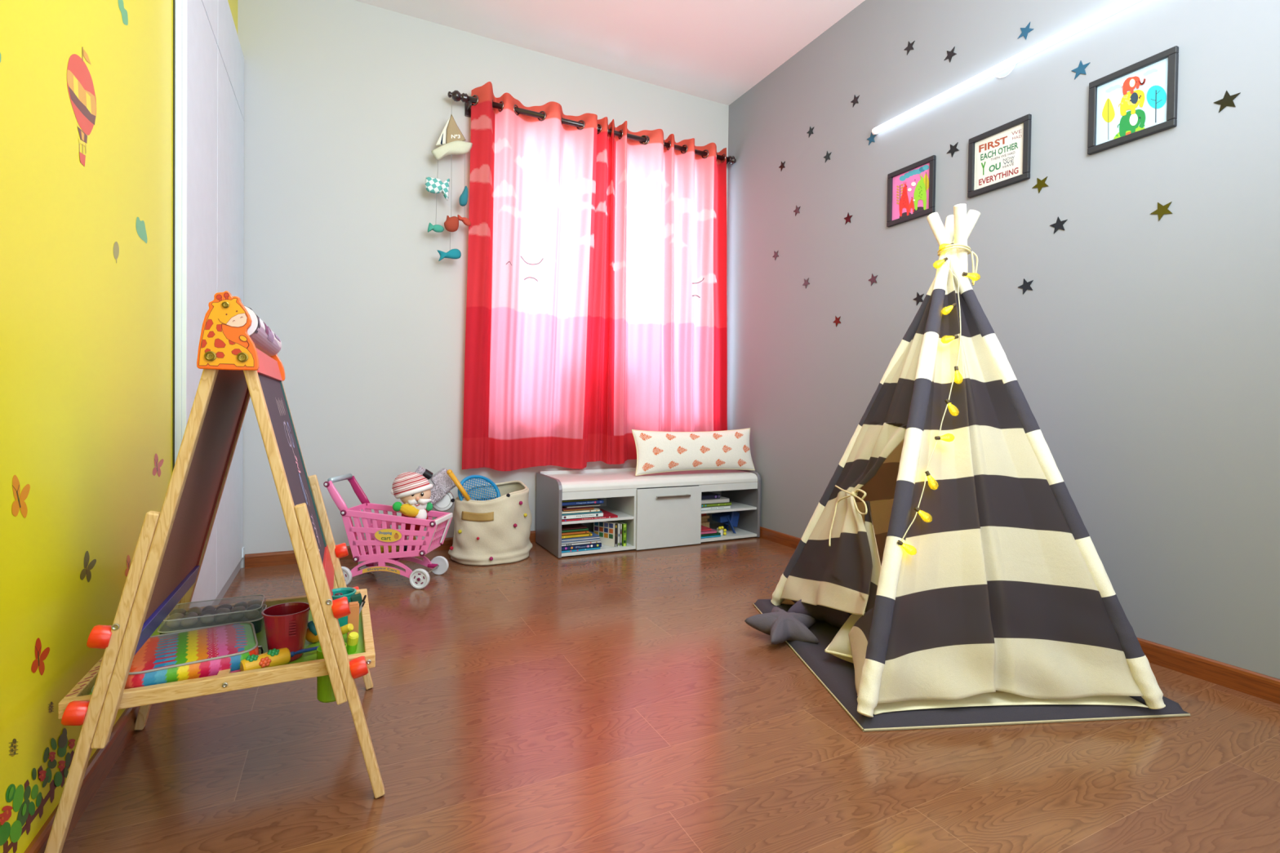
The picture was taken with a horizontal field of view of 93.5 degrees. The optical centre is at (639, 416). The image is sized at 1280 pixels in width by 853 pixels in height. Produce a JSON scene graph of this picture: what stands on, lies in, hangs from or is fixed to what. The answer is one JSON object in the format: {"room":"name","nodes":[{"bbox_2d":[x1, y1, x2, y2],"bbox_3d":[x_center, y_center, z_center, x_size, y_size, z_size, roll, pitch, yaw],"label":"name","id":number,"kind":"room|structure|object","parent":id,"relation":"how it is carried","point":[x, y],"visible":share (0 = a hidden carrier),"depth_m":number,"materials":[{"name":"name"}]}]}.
{"room":"children's room","nodes":[
{"label":"children's room","id":0,"kind":"room"},
{"bbox_2d":[0,0,237,852],"bbox_3d":[-1.140,-0.641,0.604,0.625,2.800,4.618,0,1,-26],"label":"wall","id":1,"kind":"structure","parent":0,"point":[86,86],"depth_m":1.11,"materials":[{"name":"paint"}]},
{"bbox_2d":[8,738,17,756],"bbox_3d":[-0.960,0.509,0.922,0.001,0.032,0.030,0,1,-26],"label":"print","id":2,"kind":"object","parent":1,"relation":"attached to","point":[13,743],"depth_m":0.92},
{"bbox_2d":[11,475,30,518],"bbox_3d":[-0.967,0.125,0.941,0.001,0.072,0.060,0,1,-26],"label":"print","id":3,"kind":"object","parent":1,"relation":"attached to","point":[20,484],"depth_m":0.94},
{"bbox_2d":[0,728,75,852],"bbox_3d":[-1.011,0.615,1.025,0.002,0.116,0.335,0,1,-26],"label":"print","id":4,"kind":"object","parent":1,"relation":"attached to","point":[31,793],"depth_m":0.99},
{"bbox_2d":[31,638,49,675],"bbox_3d":[-1.000,0.400,1.005,0.001,0.068,0.069,0,1,-26],"label":"print","id":5,"kind":"object","parent":1,"relation":"attached to","point":[40,647],"depth_m":1.00},
{"bbox_2d":[66,46,96,166],"bbox_3d":[-1.069,-0.596,1.154,0.001,0.226,0.146,0,1,-26],"label":"print","id":6,"kind":"object","parent":1,"relation":"attached to","point":[81,61],"depth_m":1.15},
{"bbox_2d":[23,705,151,852],"bbox_3d":[-0.619,0.740,0.243,0.014,0.064,3.455,0,1,-26],"label":"baseboard","id":7,"kind":"structure","parent":1,"relation":"attached to","point":[99,766],"depth_m":1.21,"materials":[{"name":"brown wood"}]},
{"bbox_2d":[80,551,96,582],"bbox_3d":[-1.092,0.297,1.192,0.001,0.064,0.086,0,1,-26],"label":"print","id":8,"kind":"object","parent":1,"relation":"attached to","point":[87,558],"depth_m":1.19},
{"bbox_2d":[113,241,119,262],"bbox_3d":[-1.157,-0.363,1.329,0.001,0.048,0.038,0,1,-26],"label":"print","id":9,"kind":"object","parent":1,"relation":"attached to","point":[116,244],"depth_m":1.33},
{"bbox_2d":[118,0,128,25],"bbox_3d":[-1.170,-0.917,1.362,0.001,0.049,0.071,0,1,-26],"label":"print","id":10,"kind":"object","parent":1,"relation":"attached to","point":[124,13],"depth_m":1.37},
{"bbox_2d":[124,555,130,576],"bbox_3d":[-1.210,0.355,1.429,0.001,0.060,0.081,0,1,-26],"label":"print","id":11,"kind":"object","parent":1,"relation":"attached to","point":[127,557],"depth_m":1.41},
{"bbox_2d":[136,217,146,243],"bbox_3d":[-1.239,-0.465,1.496,0.001,0.052,0.095,0,1,-26],"label":"print","id":12,"kind":"object","parent":1,"relation":"attached to","point":[140,226],"depth_m":1.49},
{"bbox_2d":[152,453,164,476],"bbox_3d":[-1.313,0.133,1.641,0.001,0.068,0.111,0,1,-26],"label":"print","id":13,"kind":"object","parent":1,"relation":"attached to","point":[157,459],"depth_m":1.64},
{"bbox_2d":[172,0,175,471],"bbox_3d":[-1.383,-0.464,1.770,0.024,2.405,0.006,0,1,-26],"label":"trim","id":14,"kind":"structure","parent":1,"relation":"attached to","point":[174,1],"depth_m":1.77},
{"bbox_2d":[237,0,728,568],"bbox_3d":[-0.881,-0.680,3.419,3.545,2.800,0.200,0,1,-26],"label":"wall","id":15,"kind":"structure","parent":0,"point":[347,103],"depth_m":3.06,"materials":[{"name":"paint"}]},
{"bbox_2d":[244,530,535,568],"bbox_3d":[-0.654,0.691,3.441,2.705,0.064,0.014,0,1,-26],"label":"baseboard","id":16,"kind":"structure","parent":15,"relation":"attached to","point":[282,557],"depth_m":2.90,"materials":[{"name":"brown wood"}]},
{"bbox_2d":[447,89,736,164],"bbox_3d":[-0.202,-1.661,3.557,1.808,0.085,0.115,0,1,-26],"label":"curtain rod","id":17,"kind":"object","parent":15,"relation":"attached to","point":[457,96],"visible":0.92,"depth_m":3.36,"materials":[{"name":"brown metal"}]},
{"bbox_2d":[425,95,472,261],"bbox_3d":[-0.991,-1.232,3.123,0.236,0.864,0.044,0,1,-26],"label":"mobile","id":18,"kind":"object","parent":17,"relation":"hanging from","point":[455,144],"visible":1,"depth_m":3.11,"materials":[{"name":"fabric"}]},
{"bbox_2d":[462,81,598,471],"bbox_3d":[-0.590,-0.733,3.350,0.758,2.066,0.116,0,1,-26],"label":"curtain","id":19,"kind":"object","parent":17,"relation":"hanging from","point":[532,180],"visible":1,"depth_m":3.35,"materials":[{"name":"fabric"}]},
{"bbox_2d":[520,256,543,264],"bbox_3d":[-0.589,-0.850,3.285,0.130,0.045,0.001,0,1,-26],"label":"print","id":20,"kind":"object","parent":19,"relation":"attached to","point":[521,256],"depth_m":3.29},
{"bbox_2d":[586,116,727,464],"bbox_3d":[0.136,-0.722,3.704,0.981,2.022,0.128,0,1,-26],"label":"curtain","id":21,"kind":"object","parent":17,"relation":"hanging from","point":[659,348],"visible":0.9,"depth_m":3.67,"materials":[{"name":"fabric"}]},
{"bbox_2d":[355,0,864,105],"bbox_3d":[0.182,-2.074,1.283,3.545,0.080,4.918,0,1,-26],"label":"ceiling","id":22,"kind":"structure","parent":0,"point":[717,51],"depth_m":3.22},
{"bbox_2d":[61,537,1279,852],"bbox_3d":[0.146,0.795,1.326,3.545,0.060,4.918,0,1,-26],"label":"floor","id":23,"kind":"structure","parent":0,"point":[623,701],"depth_m":1.37,"materials":[{"name":"laminate"}]},
{"bbox_2d":[174,0,244,608],"bbox_3d":[-1.827,-0.468,2.198,0.507,2.390,1.153,0,1,-26],"label":"wardrobe","id":24,"kind":"object","parent":23,"relation":"on","point":[209,157],"visible":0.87,"depth_m":2.07,"materials":[{"name":"laminate"}]},
{"bbox_2d":[44,290,384,852],"bbox_3d":[-0.850,0.263,1.309,0.519,0.976,0.562,0,1,-26],"label":"easel","id":25,"kind":"object","parent":23,"relation":"on","point":[238,358],"visible":0.94,"depth_m":1.13,"materials":[{"name":"brown wood"}]},
{"bbox_2d":[124,622,263,689],"bbox_3d":[-0.875,0.469,1.185,0.226,0.052,0.207,0,1,-36],"label":"pencil case","id":26,"kind":"object","parent":25,"relation":"on","point":[201,652],"visible":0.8,"depth_m":1.14,"materials":[{"name":"plastic"}]},
{"bbox_2d":[156,595,266,635],"bbox_3d":[-0.970,0.463,1.374,0.199,0.056,0.136,0,1,-26],"label":"box","id":27,"kind":"object","parent":25,"relation":"on","point":[179,620],"visible":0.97,"depth_m":1.36,"materials":[{"name":"grey plastic"}]},
{"bbox_2d":[57,588,375,719],"bbox_3d":[-0.854,0.485,1.317,0.482,0.029,0.478,0,1,-26],"label":"tray","id":28,"kind":"object","parent":25,"relation":"on","point":[308,666],"depth_m":1.12,"materials":[{"name":"wood"}]},
{"bbox_2d":[198,292,253,367],"bbox_3d":[-0.723,-0.152,1.053,0.081,0.130,0.001,0,1,-26],"label":"print","id":29,"kind":"object","parent":25,"relation":"attached to","point":[224,341],"depth_m":1.05},
{"bbox_2d":[244,305,280,355],"bbox_3d":[-0.831,-0.180,1.315,0.047,0.059,0.475,0,1,-26],"label":"paper roll","id":30,"kind":"object","parent":25,"relation":"on","point":[263,337],"depth_m":1.23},
{"bbox_2d":[240,646,318,671],"bbox_3d":[-0.712,0.478,1.203,0.037,0.038,0.152,1,1,37],"label":"roller","id":31,"kind":"object","parent":25,"relation":"on","point":[282,656],"visible":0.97,"depth_m":1.17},
{"bbox_2d":[261,602,310,662],"bbox_3d":[-0.725,0.446,1.235,0.088,0.101,0.088,0,1,-26],"label":"plastic cup","id":32,"kind":"object","parent":25,"relation":"on","point":[286,624],"visible":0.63,"depth_m":1.21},
{"bbox_2d":[305,620,319,643],"bbox_3d":[-0.715,0.469,1.317,0.046,0.052,0.045,0,1,-26],"label":"toy","id":33,"kind":"object","parent":25,"relation":"on","point":[311,633],"visible":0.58,"depth_m":1.30,"materials":[{"name":"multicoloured plastic"}]},
{"bbox_2d":[316,642,346,702],"bbox_3d":[-0.628,0.521,1.227,0.055,0.103,0.055,0,1,-26],"label":"cup","id":34,"kind":"object","parent":25,"relation":"in","point":[325,694],"visible":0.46,"depth_m":1.20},
{"bbox_2d":[332,587,356,626],"bbox_3d":[-0.692,0.450,1.391,0.066,0.089,0.066,0,1,-26],"label":"plastic cup","id":35,"kind":"object","parent":25,"relation":"on","point":[347,592],"visible":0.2,"depth_m":1.38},
{"bbox_2d":[340,623,353,635],"bbox_3d":[-0.632,0.457,1.284,0.039,0.029,0.017,1,1,1],"label":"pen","id":36,"kind":"object","parent":25,"relation":"on","point":[348,628],"visible":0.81,"depth_m":1.28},
{"bbox_2d":[346,601,359,639],"bbox_3d":[-0.632,0.453,1.326,0.024,0.085,0.020,0,1,-26],"label":"box","id":37,"kind":"object","parent":25,"relation":"on","point":[353,618],"visible":0.65,"depth_m":1.32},
{"bbox_2d":[346,631,359,653],"bbox_3d":[-0.606,0.478,1.265,0.034,0.050,0.021,2,1,43],"label":"pen","id":38,"kind":"object","parent":25,"relation":"on","point":[353,637],"visible":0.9,"depth_m":1.26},
{"bbox_2d":[350,593,362,607],"bbox_3d":[-0.647,0.424,1.376,0.027,0.036,0.012,0,1,-26],"label":"eraser","id":39,"kind":"object","parent":25,"relation":"on","point":[357,597],"visible":0.7,"depth_m":1.37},
{"bbox_2d":[323,473,453,589],"bbox_3d":[-1.109,0.498,2.672,0.496,0.462,0.243,1,1,3],"label":"shopping cart","id":40,"kind":"object","parent":23,"relation":"on","point":[376,526],"visible":0.92,"depth_m":2.58,"materials":[{"name":"pink plastic"}]},
{"bbox_2d":[392,502,419,517],"bbox_3d":[-1.000,0.400,2.586,0.118,0.068,0.050,1,1,-10],"label":"fruit","id":41,"kind":"object","parent":40,"relation":"in","point":[406,509],"visible":0.98,"depth_m":2.57,"materials":[{"name":"plastic"}]},
{"bbox_2d":[391,471,433,530],"bbox_3d":[-0.996,0.381,2.633,0.173,0.273,0.169,0,1,-26],"label":"doll","id":42,"kind":"object","parent":40,"relation":"in","point":[412,488],"visible":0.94,"depth_m":2.59,"materials":[{"name":"fabric"}]},
{"bbox_2d":[448,480,533,565],"bbox_3d":[-0.762,0.535,3.109,0.429,0.376,0.368,0,1,-26],"label":"storage basket","id":43,"kind":"object","parent":23,"relation":"on","point":[497,531],"visible":0.98,"depth_m":2.96,"materials":[{"name":"fabric"}]},
{"bbox_2d":[430,467,456,504],"bbox_3d":[-0.991,0.346,2.988,0.156,0.174,0.074,0,1,-26],"label":"bag","id":44,"kind":"object","parent":43,"relation":"in","point":[442,482],"visible":0.77,"depth_m":2.97,"materials":[{"name":"silver fabric"}]},
{"bbox_2d":[414,465,433,479],"bbox_3d":[-1.069,0.279,2.981,0.084,0.070,0.040,0,1,-26],"label":"bottle","id":45,"kind":"object","parent":44,"relation":"on","point":[426,473],"visible":0.8,"depth_m":2.97,"materials":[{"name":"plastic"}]},
{"bbox_2d":[432,491,453,511],"bbox_3d":[-0.992,0.422,3.022,0.113,0.112,0.050,0,1,-26],"label":"tin","id":46,"kind":"object","parent":43,"relation":"on","point":[445,504],"visible":0.59,"depth_m":3.01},
{"bbox_2d":[446,469,500,501],"bbox_3d":[-0.833,0.377,3.038,0.083,0.236,0.300,1,1,34],"label":"racket","id":47,"kind":"object","parent":43,"relation":"in","point":[461,491],"visible":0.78,"depth_m":3.05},
{"bbox_2d":[535,467,760,558],"bbox_3d":[0.073,0.524,3.535,1.280,0.406,0.437,0,1,-26],"label":"storage bench","id":48,"kind":"object","parent":23,"relation":"on","point":[659,509],"visible":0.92,"depth_m":3.37,"materials":[{"name":"white wood"}]},
{"bbox_2d":[561,546,599,553],"bbox_3d":[-0.360,0.699,3.259,0.221,0.013,0.225,0,1,-26],"label":"book","id":49,"kind":"object","parent":48,"relation":"on","point":[597,548],"visible":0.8,"depth_m":3.16,"materials":[{"name":"paper"}]},
{"bbox_2d":[561,542,601,551],"bbox_3d":[-0.357,0.682,3.257,0.226,0.020,0.230,0,1,-26],"label":"book","id":50,"kind":"object","parent":49,"relation":"on","point":[598,544],"visible":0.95,"depth_m":3.15,"materials":[{"name":"paper"}]},
{"bbox_2d":[561,540,600,546],"bbox_3d":[-0.360,0.666,3.259,0.222,0.012,0.226,0,1,-26],"label":"book","id":51,"kind":"object","parent":50,"relation":"on","point":[597,541],"visible":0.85,"depth_m":3.16,"materials":[{"name":"paper"}]},
{"bbox_2d":[561,539,599,544],"bbox_3d":[-0.362,0.656,3.259,0.218,0.007,0.222,0,1,-26],"label":"book","id":52,"kind":"object","parent":51,"relation":"on","point":[593,540],"visible":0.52,"depth_m":3.16,"materials":[{"name":"paper"}]},
{"bbox_2d":[561,537,599,542],"bbox_3d":[-0.361,0.649,3.258,0.218,0.006,0.224,0,1,-26],"label":"book","id":53,"kind":"object","parent":52,"relation":"on","point":[597,538],"visible":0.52,"depth_m":3.16,"materials":[{"name":"paper"}]},
{"bbox_2d":[561,537,599,541],"bbox_3d":[-0.362,0.642,3.258,0.217,0.007,0.223,0,1,-26],"label":"book","id":54,"kind":"object","parent":53,"relation":"on","point":[590,537],"visible":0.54,"depth_m":3.16,"materials":[{"name":"paper"}]},
{"bbox_2d":[561,530,599,540],"bbox_3d":[-0.363,0.636,3.259,0.216,0.006,0.221,0,1,-26],"label":"book","id":55,"kind":"object","parent":54,"relation":"on","point":[593,535],"visible":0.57,"depth_m":3.18,"materials":[{"name":"paper"}]},
{"bbox_2d":[561,531,592,538],"bbox_3d":[-0.381,0.625,3.250,0.176,0.015,0.220,0,1,-26],"label":"book","id":56,"kind":"object","parent":55,"relation":"on","point":[589,534],"visible":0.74,"depth_m":3.15,"materials":[{"name":"paper"}]},
{"bbox_2d":[561,530,588,535],"bbox_3d":[-0.390,0.610,3.248,0.158,0.013,0.215,0,1,-26],"label":"book","id":57,"kind":"object","parent":56,"relation":"on","point":[584,531],"visible":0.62,"depth_m":3.15,"materials":[{"name":"paper"}]},
{"bbox_2d":[561,527,588,533],"bbox_3d":[-0.391,0.597,3.250,0.158,0.013,0.210,0,1,-26],"label":"book","id":58,"kind":"object","parent":57,"relation":"on","point":[587,528],"visible":0.32,"depth_m":3.16,"materials":[{"name":"paper"}]},
{"bbox_2d":[561,523,586,530],"bbox_3d":[-0.394,0.587,3.249,0.151,0.007,0.210,0,1,-26],"label":"book","id":59,"kind":"object","parent":58,"relation":"on","point":[578,526],"visible":0.48,"depth_m":3.19,"materials":[{"name":"paper"}]},
{"bbox_2d":[564,544,598,549],"bbox_3d":[-0.304,0.684,3.155,0.188,0.012,0.001,0,1,-26],"label":"print","id":60,"kind":"object","parent":50,"relation":"attached to","point":[582,546],"depth_m":3.15},
{"bbox_2d":[561,508,617,521],"bbox_3d":[-0.317,0.538,3.288,0.319,0.011,0.245,0,1,-26],"label":"book","id":61,"kind":"object","parent":48,"relation":"on","point":[606,514],"visible":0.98,"depth_m":3.21,"materials":[{"name":"paper"}]},
{"bbox_2d":[561,511,603,519],"bbox_3d":[-0.356,0.521,3.269,0.236,0.021,0.244,0,1,-26],"label":"book","id":62,"kind":"object","parent":61,"relation":"on","point":[595,514],"visible":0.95,"depth_m":3.16,"materials":[{"name":"paper"}]},
{"bbox_2d":[561,511,601,515],"bbox_3d":[-0.360,0.508,3.271,0.231,0.006,0.238,0,1,-26],"label":"book","id":63,"kind":"object","parent":62,"relation":"on","point":[600,511],"visible":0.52,"depth_m":3.16,"materials":[{"name":"paper"}]},
{"bbox_2d":[561,506,599,514],"bbox_3d":[-0.365,0.498,3.266,0.218,0.012,0.240,0,1,-26],"label":"book","id":64,"kind":"object","parent":63,"relation":"on","point":[595,509],"visible":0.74,"depth_m":3.16,"materials":[{"name":"paper"}]},
{"bbox_2d":[561,506,594,511],"bbox_3d":[-0.373,0.488,3.265,0.170,0.008,0.235,0,1,-26],"label":"book","id":65,"kind":"object","parent":64,"relation":"on","point":[592,508],"visible":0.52,"depth_m":3.16,"materials":[{"name":"paper"}]},
{"bbox_2d":[561,506,591,510],"bbox_3d":[-0.385,0.480,3.261,0.176,0.007,0.232,0,1,-26],"label":"book","id":66,"kind":"object","parent":65,"relation":"on","point":[562,508],"visible":0.32,"depth_m":3.15,"materials":[{"name":"paper"}]},
{"bbox_2d":[564,503,599,508],"bbox_3d":[-0.348,0.472,3.278,0.186,0.008,0.234,0,1,-26],"label":"book","id":67,"kind":"object","parent":66,"relation":"on","point":[597,504],"visible":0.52,"depth_m":3.17,"materials":[{"name":"paper"}]},
{"bbox_2d":[561,503,597,506],"bbox_3d":[-0.370,0.465,3.270,0.211,0.006,0.228,0,1,-26],"label":"book","id":68,"kind":"object","parent":67,"relation":"on","point":[593,504],"visible":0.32,"depth_m":3.17,"materials":[{"name":"paper"}]},
{"bbox_2d":[561,497,603,506],"bbox_3d":[-0.355,0.453,3.269,0.238,0.018,0.242,0,1,-26],"label":"book","id":69,"kind":"object","parent":68,"relation":"on","point":[599,500],"visible":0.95,"depth_m":3.16,"materials":[{"name":"paper"}]},
{"bbox_2d":[561,506,633,524],"bbox_3d":[-0.305,0.550,3.366,0.416,0.014,0.383,0,1,-26],"label":"shelf","id":70,"kind":"object","parent":48,"relation":"attached to","point":[623,514],"depth_m":3.30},
{"bbox_2d":[593,521,614,546],"bbox_3d":[-0.196,0.643,3.312,0.147,0.128,0.012,1,1,36],"label":"book","id":71,"kind":"object","parent":48,"relation":"on","point":[605,530],"visible":0.82,"depth_m":3.30,"materials":[{"name":"paper"}]},
{"bbox_2d":[594,521,613,538],"bbox_3d":[-0.200,0.624,3.307,0.132,0.082,0.001,1,1,36],"label":"print","id":72,"kind":"object","parent":71,"relation":"attached to","point":[604,530],"depth_m":3.30},
{"bbox_2d":[607,520,617,546],"bbox_3d":[-0.169,0.644,3.347,0.010,0.125,0.175,0,1,-26],"label":"book","id":73,"kind":"object","parent":48,"relation":"on","point":[615,524],"visible":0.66,"depth_m":3.27,"materials":[{"name":"paper"}]},
{"bbox_2d":[611,520,620,546],"bbox_3d":[-0.152,0.645,3.348,0.012,0.124,0.168,0,1,-26],"label":"book","id":74,"kind":"object","parent":48,"relation":"on","point":[618,524],"visible":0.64,"depth_m":3.27,"materials":[{"name":"paper"}]},
{"bbox_2d":[615,520,626,546],"bbox_3d":[-0.123,0.646,3.367,0.022,0.123,0.180,0,1,-26],"label":"book","id":75,"kind":"object","parent":48,"relation":"on","point":[624,525],"visible":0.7,"depth_m":3.29,"materials":[{"name":"paper"}]},
{"bbox_2d":[631,427,755,475],"bbox_3d":[0.330,0.204,3.576,0.798,0.270,0.123,0,1,-22],"label":"bolster pillow","id":76,"kind":"object","parent":48,"relation":"on","point":[657,451],"visible":1,"depth_m":3.52,"materials":[{"name":"fabric"}]},
{"bbox_2d":[701,513,709,527],"bbox_3d":[0.363,0.652,3.721,0.125,0.111,0.075,0,1,-26],"label":"toy","id":77,"kind":"object","parent":48,"relation":"on","point":[704,522],"visible":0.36,"depth_m":3.71,"materials":[{"name":"brown wood"}]},
{"bbox_2d":[701,505,730,511],"bbox_3d":[0.389,0.538,3.643,0.218,0.019,0.235,0,1,-26],"label":"book","id":78,"kind":"object","parent":48,"relation":"on","point":[726,507],"visible":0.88,"depth_m":3.54,"materials":[{"name":"paper"}]},
{"bbox_2d":[701,502,731,507],"bbox_3d":[0.393,0.519,3.646,0.228,0.017,0.232,0,1,-26],"label":"book","id":79,"kind":"object","parent":78,"relation":"on","point":[729,503],"visible":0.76,"depth_m":3.54,"materials":[{"name":"paper"}]},
{"bbox_2d":[701,496,728,504],"bbox_3d":[0.386,0.498,3.643,0.213,0.024,0.230,0,1,-26],"label":"book","id":80,"kind":"object","parent":79,"relation":"on","point":[722,500],"visible":0.39,"depth_m":3.55,"materials":[{"name":"paper"}]},
{"bbox_2d":[701,491,719,499],"bbox_3d":[0.359,0.474,3.638,0.158,0.024,0.215,0,1,-26],"label":"book","id":81,"kind":"object","parent":80,"relation":"on","point":[704,495],"visible":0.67,"depth_m":3.56,"materials":[{"name":"paper"}]},
{"bbox_2d":[711,511,739,533],"bbox_3d":[0.532,0.642,3.695,0.138,0.135,0.152,0,1,-26],"label":"stand","id":82,"kind":"object","parent":48,"relation":"on","point":[728,518],"visible":0.9,"depth_m":3.67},
{"bbox_2d":[701,500,756,513],"bbox_3d":[0.444,0.554,3.736,0.401,0.014,0.383,0,1,-26],"label":"shelf","id":83,"kind":"object","parent":48,"relation":"attached to","point":[736,505],"depth_m":3.65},
{"bbox_2d":[752,599,1190,731],"bbox_3d":[0.791,0.761,1.214,1.120,0.028,2.664,1,1,11],"label":"floor mat","id":84,"kind":"object","parent":23,"relation":"on","point":[837,675],"visible":0.2,"depth_m":1.54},
{"bbox_2d":[744,606,818,644],"bbox_3d":[0.498,0.707,2.032,0.246,0.083,0.253,0,1,-26],"label":"cushion","id":85,"kind":"object","parent":84,"relation":"on","point":[782,626],"visible":1,"depth_m":1.99,"materials":[{"name":"grey fabric"}]},
{"bbox_2d":[787,599,851,628],"bbox_3d":[0.654,0.675,2.151,0.330,0.107,0.346,0,1,-26],"label":"cushion","id":86,"kind":"object","parent":84,"relation":"on","point":[834,617],"visible":0.38,"depth_m":2.08,"materials":[{"name":"fabric"}]},
{"bbox_2d":[824,611,865,662],"bbox_3d":[0.755,0.674,1.804,0.310,0.132,0.271,1,1,39],"label":"striped cushion","id":87,"kind":"object","parent":84,"relation":"on","point":[840,646],"visible":0.14,"depth_m":1.79,"materials":[{"name":"fabric"}]},
{"bbox_2d":[770,203,1165,717],"bbox_3d":[0.938,0.038,1.924,0.815,1.409,0.904,1,1,-2],"label":"play tepee","id":88,"kind":"object","parent":84,"relation":"on","point":[1003,594],"visible":0.97,"depth_m":1.67,"materials":[{"name":"fabric"}]},
{"bbox_2d":[780,291,933,615],"bbox_3d":[0.685,0.106,2.034,0.464,1.221,0.638,0,1,-26],"label":"curtain","id":89,"kind":"object","parent":88,"relation":"hanging from","point":[835,563],"depth_m":1.94,"materials":[{"name":"fabric"}]},
{"bbox_2d":[848,607,874,695],"bbox_3d":[0.608,0.606,1.631,0.057,0.220,0.265,1,1,14],"label":"curtain","id":90,"kind":"object","parent":88,"relation":"hanging from","point":[861,636],"depth_m":1.60,"materials":[{"name":"fabric"}]},
{"bbox_2d":[897,242,976,550],"bbox_3d":[0.865,-0.095,1.754,0.117,0.925,0.476,2,1,42],"label":"string lights","id":91,"kind":"object","parent":88,"relation":"hanging from","point":[916,508],"visible":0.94,"depth_m":1.74,"materials":[{"name":"yellow plastic"}]},
{"bbox_2d":[726,0,1279,679],"bbox_3d":[1.663,-0.626,1.990,0.150,2.800,4.618,0,1,-26],"label":"wall","id":92,"kind":"structure","parent":0,"point":[1143,351],"depth_m":2.12,"materials":[{"name":"paint"}]},
{"bbox_2d":[886,155,936,226],"bbox_3d":[1.217,-1.008,2.708,0.016,0.246,0.246,0,1,-26],"label":"picture frame","id":93,"kind":"object","parent":92,"relation":"attached to","point":[911,188],"visible":1,"depth_m":2.70,"materials":[{"name":"black wood"}]},
{"bbox_2d":[896,164,928,217],"bbox_3d":[1.222,-1.005,2.700,0.002,0.204,0.176,0,1,-26],"label":"artwork","id":94,"kind":"object","parent":93,"relation":"attached to","point":[913,180],"depth_m":2.70},
{"bbox_2d":[943,46,955,62],"bbox_3d":[1.310,-1.524,2.540,0.002,0.058,0.060,0,1,-26],"label":"sticker","id":95,"kind":"object","parent":92,"relation":"attached to","point":[950,54],"visible":1,"depth_m":2.54,"materials":[{"name":"paper"}]},
{"bbox_2d":[946,142,959,157],"bbox_3d":[1.314,-1.119,2.527,0.002,0.059,0.059,0,1,-26],"label":"sticker","id":96,"kind":"object","parent":92,"relation":"attached to","point":[953,148],"visible":1,"depth_m":2.53,"materials":[{"name":"paper"}]},
{"bbox_2d":[967,113,1031,198],"bbox_3d":[1.396,-1.008,2.345,0.016,0.238,0.242,0,1,-26],"label":"picture frame","id":97,"kind":"object","parent":92,"relation":"attached to","point":[999,157],"visible":1,"depth_m":2.34,"materials":[{"name":"black wood"}]},
{"bbox_2d":[977,128,1022,185],"bbox_3d":[1.399,-1.001,2.343,0.001,0.183,0.190,0,1,-26],"label":"artwork","id":98,"kind":"object","parent":97,"relation":"attached to","point":[999,153],"depth_m":2.34},
{"bbox_2d":[871,0,1140,134],"bbox_3d":[1.389,-1.342,2.348,0.032,0.055,1.200,0,1,-26],"label":"tube light","id":99,"kind":"object","parent":92,"relation":"attached to","point":[1117,6],"visible":1,"depth_m":2.28,"materials":[{"name":"white"}]},
{"bbox_2d":[760,526,1279,704],"bbox_3d":[1.575,0.742,1.968,0.014,0.064,4.604,0,1,-26],"label":"baseboard","id":100,"kind":"structure","parent":92,"relation":"attached to","point":[1258,685],"depth_m":1.77,"materials":[{"name":"brown wood"}]},
{"bbox_2d":[1017,278,1033,294],"bbox_3d":[1.445,-0.488,2.256,0.002,0.060,0.058,0,1,-26],"label":"sticker","id":101,"kind":"object","parent":92,"relation":"attached to","point":[1026,286],"visible":1,"depth_m":2.25,"materials":[{"name":"paper"}]},
{"bbox_2d":[1017,22,1034,39],"bbox_3d":[1.448,-1.444,2.260,0.002,0.058,0.060,0,1,-26],"label":"sticker","id":102,"kind":"object","parent":92,"relation":"attached to","point":[1025,30],"visible":1,"depth_m":2.26,"materials":[{"name":"paper"}]},
{"bbox_2d":[1032,176,1048,193],"bbox_3d":[1.470,-0.851,2.210,0.002,0.060,0.059,0,1,-26],"label":"sticker","id":103,"kind":"object","parent":92,"relation":"attached to","point":[1041,184],"visible":1,"depth_m":2.21,"materials":[{"name":"gold plastic"}]},
{"bbox_2d":[1050,216,1067,233],"bbox_3d":[1.497,-0.686,2.153,0.002,0.058,0.060,0,1,-26],"label":"sticker","id":104,"kind":"object","parent":92,"relation":"attached to","point":[1059,224],"visible":1,"depth_m":2.15,"materials":[{"name":"paper"}]},
{"bbox_2d":[1071,60,1090,79],"bbox_3d":[1.531,-1.209,2.091,0.002,0.057,0.060,0,1,-26],"label":"sticker","id":105,"kind":"object","parent":92,"relation":"attached to","point":[1081,68],"visible":1,"depth_m":2.09,"materials":[{"name":"paper"}]},
{"bbox_2d":[1087,45,1178,155],"bbox_3d":[1.591,-1.015,1.951,0.016,0.243,0.242,0,1,-26],"label":"picture frame","id":106,"kind":"object","parent":92,"relation":"attached to","point":[1136,100],"visible":1,"depth_m":1.94,"materials":[{"name":"black wood"}]},
{"bbox_2d":[1102,68,1166,139],"bbox_3d":[1.594,-1.004,1.947,0.002,0.195,0.178,0,1,-26],"label":"artwork","id":107,"kind":"object","parent":106,"relation":"attached to","point":[1134,101],"depth_m":1.94},
{"bbox_2d":[1150,201,1172,221],"bbox_3d":[1.631,-0.643,1.882,0.002,0.060,0.058,0,1,-26],"label":"sticker","id":108,"kind":"object","parent":92,"relation":"attached to","point":[1162,210],"visible":1,"depth_m":1.88,"materials":[{"name":"gold plastic"}]},
{"bbox_2d":[1213,89,1240,112],"bbox_3d":[1.701,-0.917,1.744,0.002,0.058,0.060,0,1,-26],"label":"sticker","id":109,"kind":"object","parent":92,"relation":"attached to","point":[1228,100],"visible":1,"depth_m":1.74,"materials":[{"name":"plastic"}]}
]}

